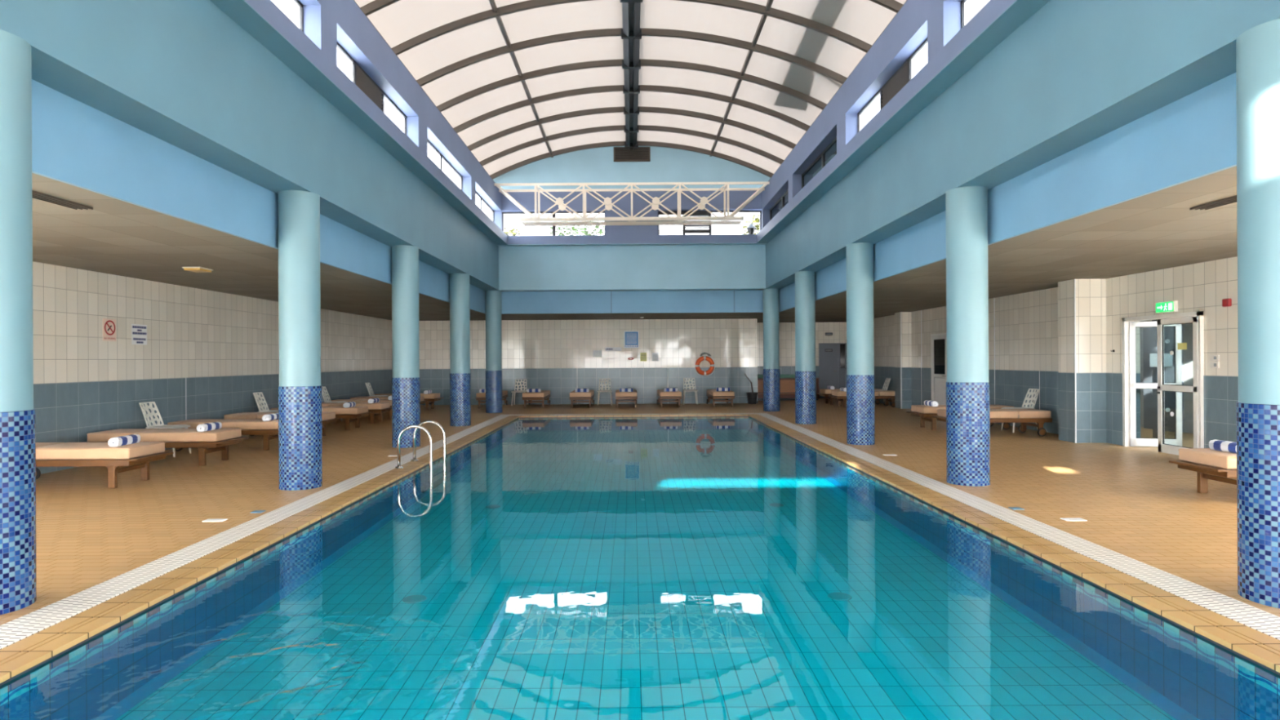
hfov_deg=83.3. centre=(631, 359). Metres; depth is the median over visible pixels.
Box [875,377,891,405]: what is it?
plastic chair
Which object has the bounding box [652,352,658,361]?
notice sign
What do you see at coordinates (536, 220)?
truss
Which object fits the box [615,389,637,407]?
sun lounger
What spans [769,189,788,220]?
window
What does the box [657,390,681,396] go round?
seat cushion
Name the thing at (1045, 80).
wall
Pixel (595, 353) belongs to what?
notice sign
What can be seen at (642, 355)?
notice sign
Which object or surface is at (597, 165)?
wall
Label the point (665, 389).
rolled towel
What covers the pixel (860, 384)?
column
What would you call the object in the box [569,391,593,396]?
seat cushion
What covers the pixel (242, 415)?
cushion
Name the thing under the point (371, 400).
rolled towel
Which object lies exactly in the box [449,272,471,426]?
column
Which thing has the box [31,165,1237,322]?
ceiling
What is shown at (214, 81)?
wall
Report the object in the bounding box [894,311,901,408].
wall
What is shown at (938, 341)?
door
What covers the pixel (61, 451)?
seat cushion
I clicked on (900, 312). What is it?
trim
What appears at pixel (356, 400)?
seat cushion
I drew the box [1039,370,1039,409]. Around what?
trim
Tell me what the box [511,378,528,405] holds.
plastic chair
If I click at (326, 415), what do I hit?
seat cushion
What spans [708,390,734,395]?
seat cushion
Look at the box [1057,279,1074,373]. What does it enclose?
pier
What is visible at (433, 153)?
window
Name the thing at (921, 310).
trim
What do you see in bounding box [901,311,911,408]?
wall
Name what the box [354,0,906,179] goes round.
roof
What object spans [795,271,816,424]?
column
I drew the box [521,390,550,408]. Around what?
sun lounger
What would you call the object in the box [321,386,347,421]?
plastic chair
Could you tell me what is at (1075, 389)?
trim
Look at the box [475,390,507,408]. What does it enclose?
sun lounger
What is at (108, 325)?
no smoking sign
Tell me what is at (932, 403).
rolled towel
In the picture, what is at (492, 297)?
column
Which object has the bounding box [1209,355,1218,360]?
light switch
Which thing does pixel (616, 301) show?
wall
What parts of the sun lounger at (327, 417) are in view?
leg, frame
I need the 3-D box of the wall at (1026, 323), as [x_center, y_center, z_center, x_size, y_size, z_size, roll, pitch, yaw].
[8.402,0.020,12.100,0.256,2.860,30.200,0,0,0]
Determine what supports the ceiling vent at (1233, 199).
in the ceiling
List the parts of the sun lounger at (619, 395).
frame, leg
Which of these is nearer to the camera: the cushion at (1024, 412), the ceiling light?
the ceiling light
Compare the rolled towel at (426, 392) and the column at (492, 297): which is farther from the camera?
the rolled towel at (426, 392)
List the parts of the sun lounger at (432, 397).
leg, frame, leg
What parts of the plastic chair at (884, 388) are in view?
backrest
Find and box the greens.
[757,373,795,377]
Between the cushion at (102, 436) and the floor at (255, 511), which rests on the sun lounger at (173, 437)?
the cushion at (102, 436)
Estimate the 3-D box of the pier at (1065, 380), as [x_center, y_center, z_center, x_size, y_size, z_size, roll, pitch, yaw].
[8.063,0.842,12.811,0.644,1.220,0.498,0,0,0]
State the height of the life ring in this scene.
0.676 m
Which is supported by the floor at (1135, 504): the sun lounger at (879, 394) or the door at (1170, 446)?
the sun lounger at (879, 394)
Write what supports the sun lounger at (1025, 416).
on the floor at (1135, 504)
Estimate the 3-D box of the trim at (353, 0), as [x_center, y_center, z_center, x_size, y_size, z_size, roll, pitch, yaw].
[-4.058,-4.776,8.850,0.680,0.080,23.700,0,0,0]
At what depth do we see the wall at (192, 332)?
12.25 m
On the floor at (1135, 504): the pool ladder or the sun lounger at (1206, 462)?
the sun lounger at (1206, 462)
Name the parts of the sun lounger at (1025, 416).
frame, leg, leg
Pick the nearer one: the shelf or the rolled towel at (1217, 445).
the rolled towel at (1217, 445)
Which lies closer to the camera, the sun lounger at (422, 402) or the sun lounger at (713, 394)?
the sun lounger at (422, 402)
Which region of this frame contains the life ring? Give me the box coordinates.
[694,355,715,375]
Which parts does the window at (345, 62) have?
pane, pane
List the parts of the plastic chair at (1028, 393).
seat, backrest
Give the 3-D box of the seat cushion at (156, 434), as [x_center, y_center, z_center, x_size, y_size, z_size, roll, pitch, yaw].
[-6.614,1.122,10.717,1.260,0.135,0.670,0,0,1]
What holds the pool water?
in the swimming pool
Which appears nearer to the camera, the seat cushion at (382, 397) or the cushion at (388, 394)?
the seat cushion at (382, 397)
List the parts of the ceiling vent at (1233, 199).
blade, blade, blade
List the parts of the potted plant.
pot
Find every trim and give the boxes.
[185,377,186,419]
[353,0,494,182]
[768,0,907,181]
[900,311,902,408]
[920,310,921,382]
[993,297,995,404]
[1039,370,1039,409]
[1074,279,1076,443]
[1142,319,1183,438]
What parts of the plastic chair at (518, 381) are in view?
seat, backrest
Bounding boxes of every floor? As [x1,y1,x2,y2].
[0,398,1279,625]
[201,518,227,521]
[250,510,266,512]
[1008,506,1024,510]
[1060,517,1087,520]
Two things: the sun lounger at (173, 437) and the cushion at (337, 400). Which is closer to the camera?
the sun lounger at (173, 437)
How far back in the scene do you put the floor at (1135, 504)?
8.21 m
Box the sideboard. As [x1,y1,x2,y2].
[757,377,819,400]
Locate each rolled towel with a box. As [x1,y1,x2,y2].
[107,434,140,446]
[196,422,222,431]
[262,413,278,421]
[342,401,355,407]
[368,397,379,403]
[423,390,431,394]
[479,389,485,392]
[526,388,540,392]
[575,388,588,391]
[619,388,633,391]
[663,387,677,391]
[715,387,729,391]
[826,386,834,389]
[840,387,846,391]
[924,400,937,406]
[1208,439,1236,453]
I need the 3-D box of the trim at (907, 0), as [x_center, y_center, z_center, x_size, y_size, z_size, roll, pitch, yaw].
[4.061,-4.824,8.850,0.680,0.080,23.700,0,0,0]
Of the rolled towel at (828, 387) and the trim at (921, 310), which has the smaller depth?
the trim at (921, 310)
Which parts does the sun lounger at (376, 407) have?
leg, frame, leg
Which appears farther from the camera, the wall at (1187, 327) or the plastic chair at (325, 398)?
the plastic chair at (325, 398)
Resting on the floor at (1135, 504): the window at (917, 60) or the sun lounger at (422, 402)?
the sun lounger at (422, 402)
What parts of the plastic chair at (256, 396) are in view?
backrest, seat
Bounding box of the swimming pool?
[0,413,1279,719]
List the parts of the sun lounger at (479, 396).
frame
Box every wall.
[0,0,507,290]
[31,79,485,314]
[32,261,392,474]
[419,318,757,404]
[493,146,770,189]
[497,190,766,291]
[501,289,763,314]
[756,0,1279,289]
[757,322,846,377]
[778,72,1236,312]
[873,256,1238,448]
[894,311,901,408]
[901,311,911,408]
[1075,279,1106,373]
[1139,320,1193,433]
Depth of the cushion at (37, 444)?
9.07 m
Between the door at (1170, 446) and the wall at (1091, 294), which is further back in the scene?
the wall at (1091, 294)
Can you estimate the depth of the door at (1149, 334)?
14.40 m
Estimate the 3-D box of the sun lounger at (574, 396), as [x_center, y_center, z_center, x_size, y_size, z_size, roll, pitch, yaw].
[-1.593,1.267,23.220,0.714,0.485,2.000,0,0,0]
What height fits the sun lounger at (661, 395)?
0.485 m
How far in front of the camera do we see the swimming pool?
5.30 m
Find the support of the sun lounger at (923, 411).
on the floor at (1135, 504)
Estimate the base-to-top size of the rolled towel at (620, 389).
0.112 m
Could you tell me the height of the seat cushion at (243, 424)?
0.135 m
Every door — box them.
[818,342,846,398]
[930,333,946,404]
[1121,311,1204,455]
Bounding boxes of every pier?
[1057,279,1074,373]
[1057,372,1075,442]
[1074,373,1106,443]
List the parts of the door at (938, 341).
pane, panel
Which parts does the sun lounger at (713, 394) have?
frame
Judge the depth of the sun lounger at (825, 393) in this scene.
23.34 m
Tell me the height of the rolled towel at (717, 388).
0.112 m
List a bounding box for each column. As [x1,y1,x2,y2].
[0,29,36,614]
[277,190,322,490]
[391,244,420,448]
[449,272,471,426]
[484,289,502,413]
[763,288,780,411]
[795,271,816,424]
[845,242,875,444]
[945,186,990,486]
[1235,17,1279,608]
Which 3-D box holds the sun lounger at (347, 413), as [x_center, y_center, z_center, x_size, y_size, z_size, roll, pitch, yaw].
[-6.860,1.298,15.970,2.000,0.485,0.714,0,0,0]
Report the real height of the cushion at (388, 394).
0.135 m
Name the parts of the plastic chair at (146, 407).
backrest, seat, leg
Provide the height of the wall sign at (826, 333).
0.100 m
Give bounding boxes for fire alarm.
[1222,298,1231,306]
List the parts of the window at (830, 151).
pane, pane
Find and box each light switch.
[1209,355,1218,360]
[1209,361,1219,368]
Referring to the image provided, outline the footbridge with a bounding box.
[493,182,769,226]
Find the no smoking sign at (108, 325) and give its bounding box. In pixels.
[102,318,116,341]
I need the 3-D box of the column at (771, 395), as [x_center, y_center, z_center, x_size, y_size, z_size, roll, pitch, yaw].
[4.018,-0.274,20.720,0.475,3.500,0.475,0,0,0]
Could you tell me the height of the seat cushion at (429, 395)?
0.135 m
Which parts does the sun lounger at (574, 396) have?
frame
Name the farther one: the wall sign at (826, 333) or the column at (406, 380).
the wall sign at (826, 333)
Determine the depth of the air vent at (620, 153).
20.40 m
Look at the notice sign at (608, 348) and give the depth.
24.39 m
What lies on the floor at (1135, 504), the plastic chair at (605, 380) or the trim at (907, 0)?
the plastic chair at (605, 380)
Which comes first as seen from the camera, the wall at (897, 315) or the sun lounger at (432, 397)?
the wall at (897, 315)
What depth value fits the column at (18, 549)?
4.38 m
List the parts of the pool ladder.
rail, rail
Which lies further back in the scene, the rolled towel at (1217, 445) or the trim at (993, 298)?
the trim at (993, 298)
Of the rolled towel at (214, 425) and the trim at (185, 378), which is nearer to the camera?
the rolled towel at (214, 425)
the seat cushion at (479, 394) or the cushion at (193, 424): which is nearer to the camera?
the cushion at (193, 424)
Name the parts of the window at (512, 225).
pane, pane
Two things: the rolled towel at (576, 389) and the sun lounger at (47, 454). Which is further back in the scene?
the rolled towel at (576, 389)
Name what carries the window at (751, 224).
in the wall at (612, 267)
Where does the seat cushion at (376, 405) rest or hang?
on the sun lounger at (376, 407)
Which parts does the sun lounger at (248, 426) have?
frame, leg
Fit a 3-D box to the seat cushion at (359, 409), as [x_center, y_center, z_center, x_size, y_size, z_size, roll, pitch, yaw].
[-6.591,1.122,15.968,1.260,0.135,0.670,0,0,0]
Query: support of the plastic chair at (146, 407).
on the floor at (1135, 504)
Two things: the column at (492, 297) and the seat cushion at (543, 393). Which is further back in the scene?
the seat cushion at (543, 393)
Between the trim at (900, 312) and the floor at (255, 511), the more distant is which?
the trim at (900, 312)
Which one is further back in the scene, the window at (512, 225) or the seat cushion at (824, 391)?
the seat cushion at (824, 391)
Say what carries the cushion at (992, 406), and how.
on the sun lounger at (923, 411)
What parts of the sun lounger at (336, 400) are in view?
leg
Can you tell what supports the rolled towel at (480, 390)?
on the sun lounger at (479, 396)
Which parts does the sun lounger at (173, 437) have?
leg, frame, leg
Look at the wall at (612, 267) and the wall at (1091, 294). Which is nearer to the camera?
the wall at (1091, 294)
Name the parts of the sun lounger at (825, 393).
frame, leg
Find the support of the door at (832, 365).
in the wall at (787, 330)
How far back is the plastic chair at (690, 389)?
24.25 m
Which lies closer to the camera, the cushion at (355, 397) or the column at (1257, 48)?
the column at (1257, 48)
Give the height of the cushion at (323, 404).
0.135 m
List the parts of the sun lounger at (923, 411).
leg, frame, leg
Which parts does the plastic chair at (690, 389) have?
backrest, seat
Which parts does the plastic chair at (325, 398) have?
backrest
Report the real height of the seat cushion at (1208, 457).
0.135 m
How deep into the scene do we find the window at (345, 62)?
10.75 m
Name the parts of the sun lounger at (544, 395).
frame, leg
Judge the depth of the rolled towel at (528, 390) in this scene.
22.60 m
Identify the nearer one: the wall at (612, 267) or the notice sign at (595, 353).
the wall at (612, 267)
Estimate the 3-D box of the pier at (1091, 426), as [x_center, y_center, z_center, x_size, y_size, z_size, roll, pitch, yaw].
[8.063,0.842,12.568,0.644,1.220,0.024,0,0,0]
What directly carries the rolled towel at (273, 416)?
on the sun lounger at (248, 426)
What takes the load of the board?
attached to the wall at (678, 343)
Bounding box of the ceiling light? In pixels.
[182,266,213,272]
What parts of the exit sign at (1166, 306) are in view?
lit panel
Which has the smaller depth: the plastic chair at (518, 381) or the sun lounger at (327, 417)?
the sun lounger at (327, 417)
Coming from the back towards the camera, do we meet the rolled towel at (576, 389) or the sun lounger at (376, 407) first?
the rolled towel at (576, 389)
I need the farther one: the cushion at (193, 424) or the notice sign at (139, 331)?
the cushion at (193, 424)
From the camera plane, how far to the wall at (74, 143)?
6.57 m
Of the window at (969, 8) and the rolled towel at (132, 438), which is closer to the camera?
the window at (969, 8)
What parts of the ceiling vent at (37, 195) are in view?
blade, blade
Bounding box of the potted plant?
[744,373,758,404]
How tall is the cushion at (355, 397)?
0.135 m
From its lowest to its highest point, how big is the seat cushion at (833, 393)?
0.135 m
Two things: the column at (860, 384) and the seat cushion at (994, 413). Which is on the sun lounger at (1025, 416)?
the seat cushion at (994, 413)
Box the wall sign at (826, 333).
[825,332,832,335]
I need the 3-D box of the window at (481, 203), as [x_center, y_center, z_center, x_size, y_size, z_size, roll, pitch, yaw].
[-3.933,-3.847,18.720,0.060,0.780,3.420,0,0,0]
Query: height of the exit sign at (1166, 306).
0.170 m
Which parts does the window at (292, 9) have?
frame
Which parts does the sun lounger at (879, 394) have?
leg, frame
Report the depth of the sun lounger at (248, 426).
12.16 m
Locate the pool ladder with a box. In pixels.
[395,420,447,493]
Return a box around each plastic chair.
[138,401,191,457]
[253,391,278,412]
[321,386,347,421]
[364,382,387,396]
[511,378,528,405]
[597,378,612,404]
[682,377,697,404]
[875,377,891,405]
[1000,388,1039,432]
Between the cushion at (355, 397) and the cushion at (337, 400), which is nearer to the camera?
the cushion at (337, 400)
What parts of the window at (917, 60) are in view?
pane, pane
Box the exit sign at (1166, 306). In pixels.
[1155,300,1177,313]
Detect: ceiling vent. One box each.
[32,190,93,209]
[1190,195,1236,209]
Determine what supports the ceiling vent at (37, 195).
in the ceiling
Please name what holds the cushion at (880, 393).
on the sun lounger at (879, 394)
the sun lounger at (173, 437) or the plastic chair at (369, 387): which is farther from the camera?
the plastic chair at (369, 387)
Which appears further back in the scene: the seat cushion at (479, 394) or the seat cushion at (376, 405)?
the seat cushion at (479, 394)
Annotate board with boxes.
[624,330,639,347]
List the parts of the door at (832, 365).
pane, panel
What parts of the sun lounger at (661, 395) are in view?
frame, leg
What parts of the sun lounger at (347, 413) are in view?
leg, frame, leg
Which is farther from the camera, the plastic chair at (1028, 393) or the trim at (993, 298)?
the trim at (993, 298)
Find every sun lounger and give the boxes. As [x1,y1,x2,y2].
[35,441,173,488]
[86,428,248,466]
[167,418,278,451]
[224,411,340,435]
[270,405,373,430]
[321,402,391,423]
[331,399,391,418]
[350,395,427,404]
[373,393,443,409]
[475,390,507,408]
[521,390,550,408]
[568,390,594,408]
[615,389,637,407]
[657,389,682,407]
[706,389,734,407]
[816,388,881,404]
[828,390,894,407]
[906,404,1013,430]
[932,408,1052,436]
[1168,448,1236,493]
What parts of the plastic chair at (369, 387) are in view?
backrest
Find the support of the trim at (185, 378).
attached to the wall at (192, 332)
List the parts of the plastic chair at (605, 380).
seat, backrest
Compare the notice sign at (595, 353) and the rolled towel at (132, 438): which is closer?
the rolled towel at (132, 438)
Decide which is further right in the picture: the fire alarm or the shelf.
the fire alarm
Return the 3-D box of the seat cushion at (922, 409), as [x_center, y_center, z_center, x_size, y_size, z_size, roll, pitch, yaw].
[6.656,1.043,15.199,1.260,0.135,0.670,0,0,0]
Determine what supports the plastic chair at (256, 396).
on the floor at (1135, 504)
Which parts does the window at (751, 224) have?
pane, pane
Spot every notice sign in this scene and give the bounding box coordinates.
[131,324,146,344]
[592,350,601,356]
[604,346,621,351]
[640,352,646,361]
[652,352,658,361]
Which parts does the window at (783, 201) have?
pane, pane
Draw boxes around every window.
[271,0,303,32]
[337,41,406,134]
[427,139,462,190]
[475,191,493,222]
[502,211,604,235]
[657,210,761,235]
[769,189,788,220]
[801,136,836,188]
[857,38,927,132]
[960,0,989,28]
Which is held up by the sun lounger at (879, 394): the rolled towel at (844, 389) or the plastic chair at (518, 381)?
the rolled towel at (844, 389)
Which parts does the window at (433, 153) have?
pane, pane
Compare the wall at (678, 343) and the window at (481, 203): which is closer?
the window at (481, 203)
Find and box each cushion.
[35,441,164,459]
[35,442,63,446]
[87,428,158,442]
[129,428,241,441]
[167,418,224,428]
[204,418,278,430]
[224,412,270,419]
[256,411,335,421]
[321,402,336,406]
[321,405,368,413]
[328,402,390,408]
[331,399,358,402]
[350,395,379,399]
[352,399,391,405]
[373,393,391,395]
[375,395,423,400]
[420,393,439,398]
[475,391,504,396]
[522,391,548,397]
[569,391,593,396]
[615,390,637,396]
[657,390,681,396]
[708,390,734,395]
[819,388,839,394]
[831,391,879,395]
[877,390,894,395]
[911,404,946,413]
[937,408,1017,417]
[990,404,1013,408]
[1004,408,1051,417]
[1178,448,1236,469]
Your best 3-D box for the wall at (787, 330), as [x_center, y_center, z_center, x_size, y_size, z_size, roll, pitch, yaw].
[6.265,0.033,27.122,4.530,2.860,0.256,0,0,0]
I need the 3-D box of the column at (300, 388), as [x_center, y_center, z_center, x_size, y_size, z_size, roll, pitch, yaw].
[-3.971,-0.226,8.620,0.475,3.500,0.475,0,0,0]
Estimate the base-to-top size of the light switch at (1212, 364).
0.084 m
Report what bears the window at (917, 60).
in the wall at (1045, 80)
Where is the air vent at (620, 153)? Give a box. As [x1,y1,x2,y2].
[613,146,650,161]
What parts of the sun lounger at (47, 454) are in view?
frame, leg, leg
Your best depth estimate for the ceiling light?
10.34 m
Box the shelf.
[758,392,817,394]
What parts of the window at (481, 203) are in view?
pane, pane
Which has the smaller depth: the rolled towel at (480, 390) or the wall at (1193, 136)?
the wall at (1193, 136)
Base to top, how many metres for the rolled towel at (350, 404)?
0.112 m
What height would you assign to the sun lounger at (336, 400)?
0.485 m
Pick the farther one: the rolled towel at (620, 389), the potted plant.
the potted plant
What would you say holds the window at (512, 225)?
in the wall at (612, 267)
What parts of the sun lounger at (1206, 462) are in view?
leg, frame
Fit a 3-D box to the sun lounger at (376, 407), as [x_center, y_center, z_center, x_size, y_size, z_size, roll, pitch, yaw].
[-6.881,1.298,17.500,2.000,0.485,0.714,0,0,-1]
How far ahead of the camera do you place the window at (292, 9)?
8.37 m
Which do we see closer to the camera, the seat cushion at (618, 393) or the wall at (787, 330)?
the seat cushion at (618, 393)
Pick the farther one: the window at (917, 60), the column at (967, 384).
the window at (917, 60)
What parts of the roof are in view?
panel, panel, panel, panel, panel, panel, panel, panel, panel, panel, panel, panel, panel, panel, panel, panel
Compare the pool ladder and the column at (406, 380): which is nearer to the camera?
the pool ladder

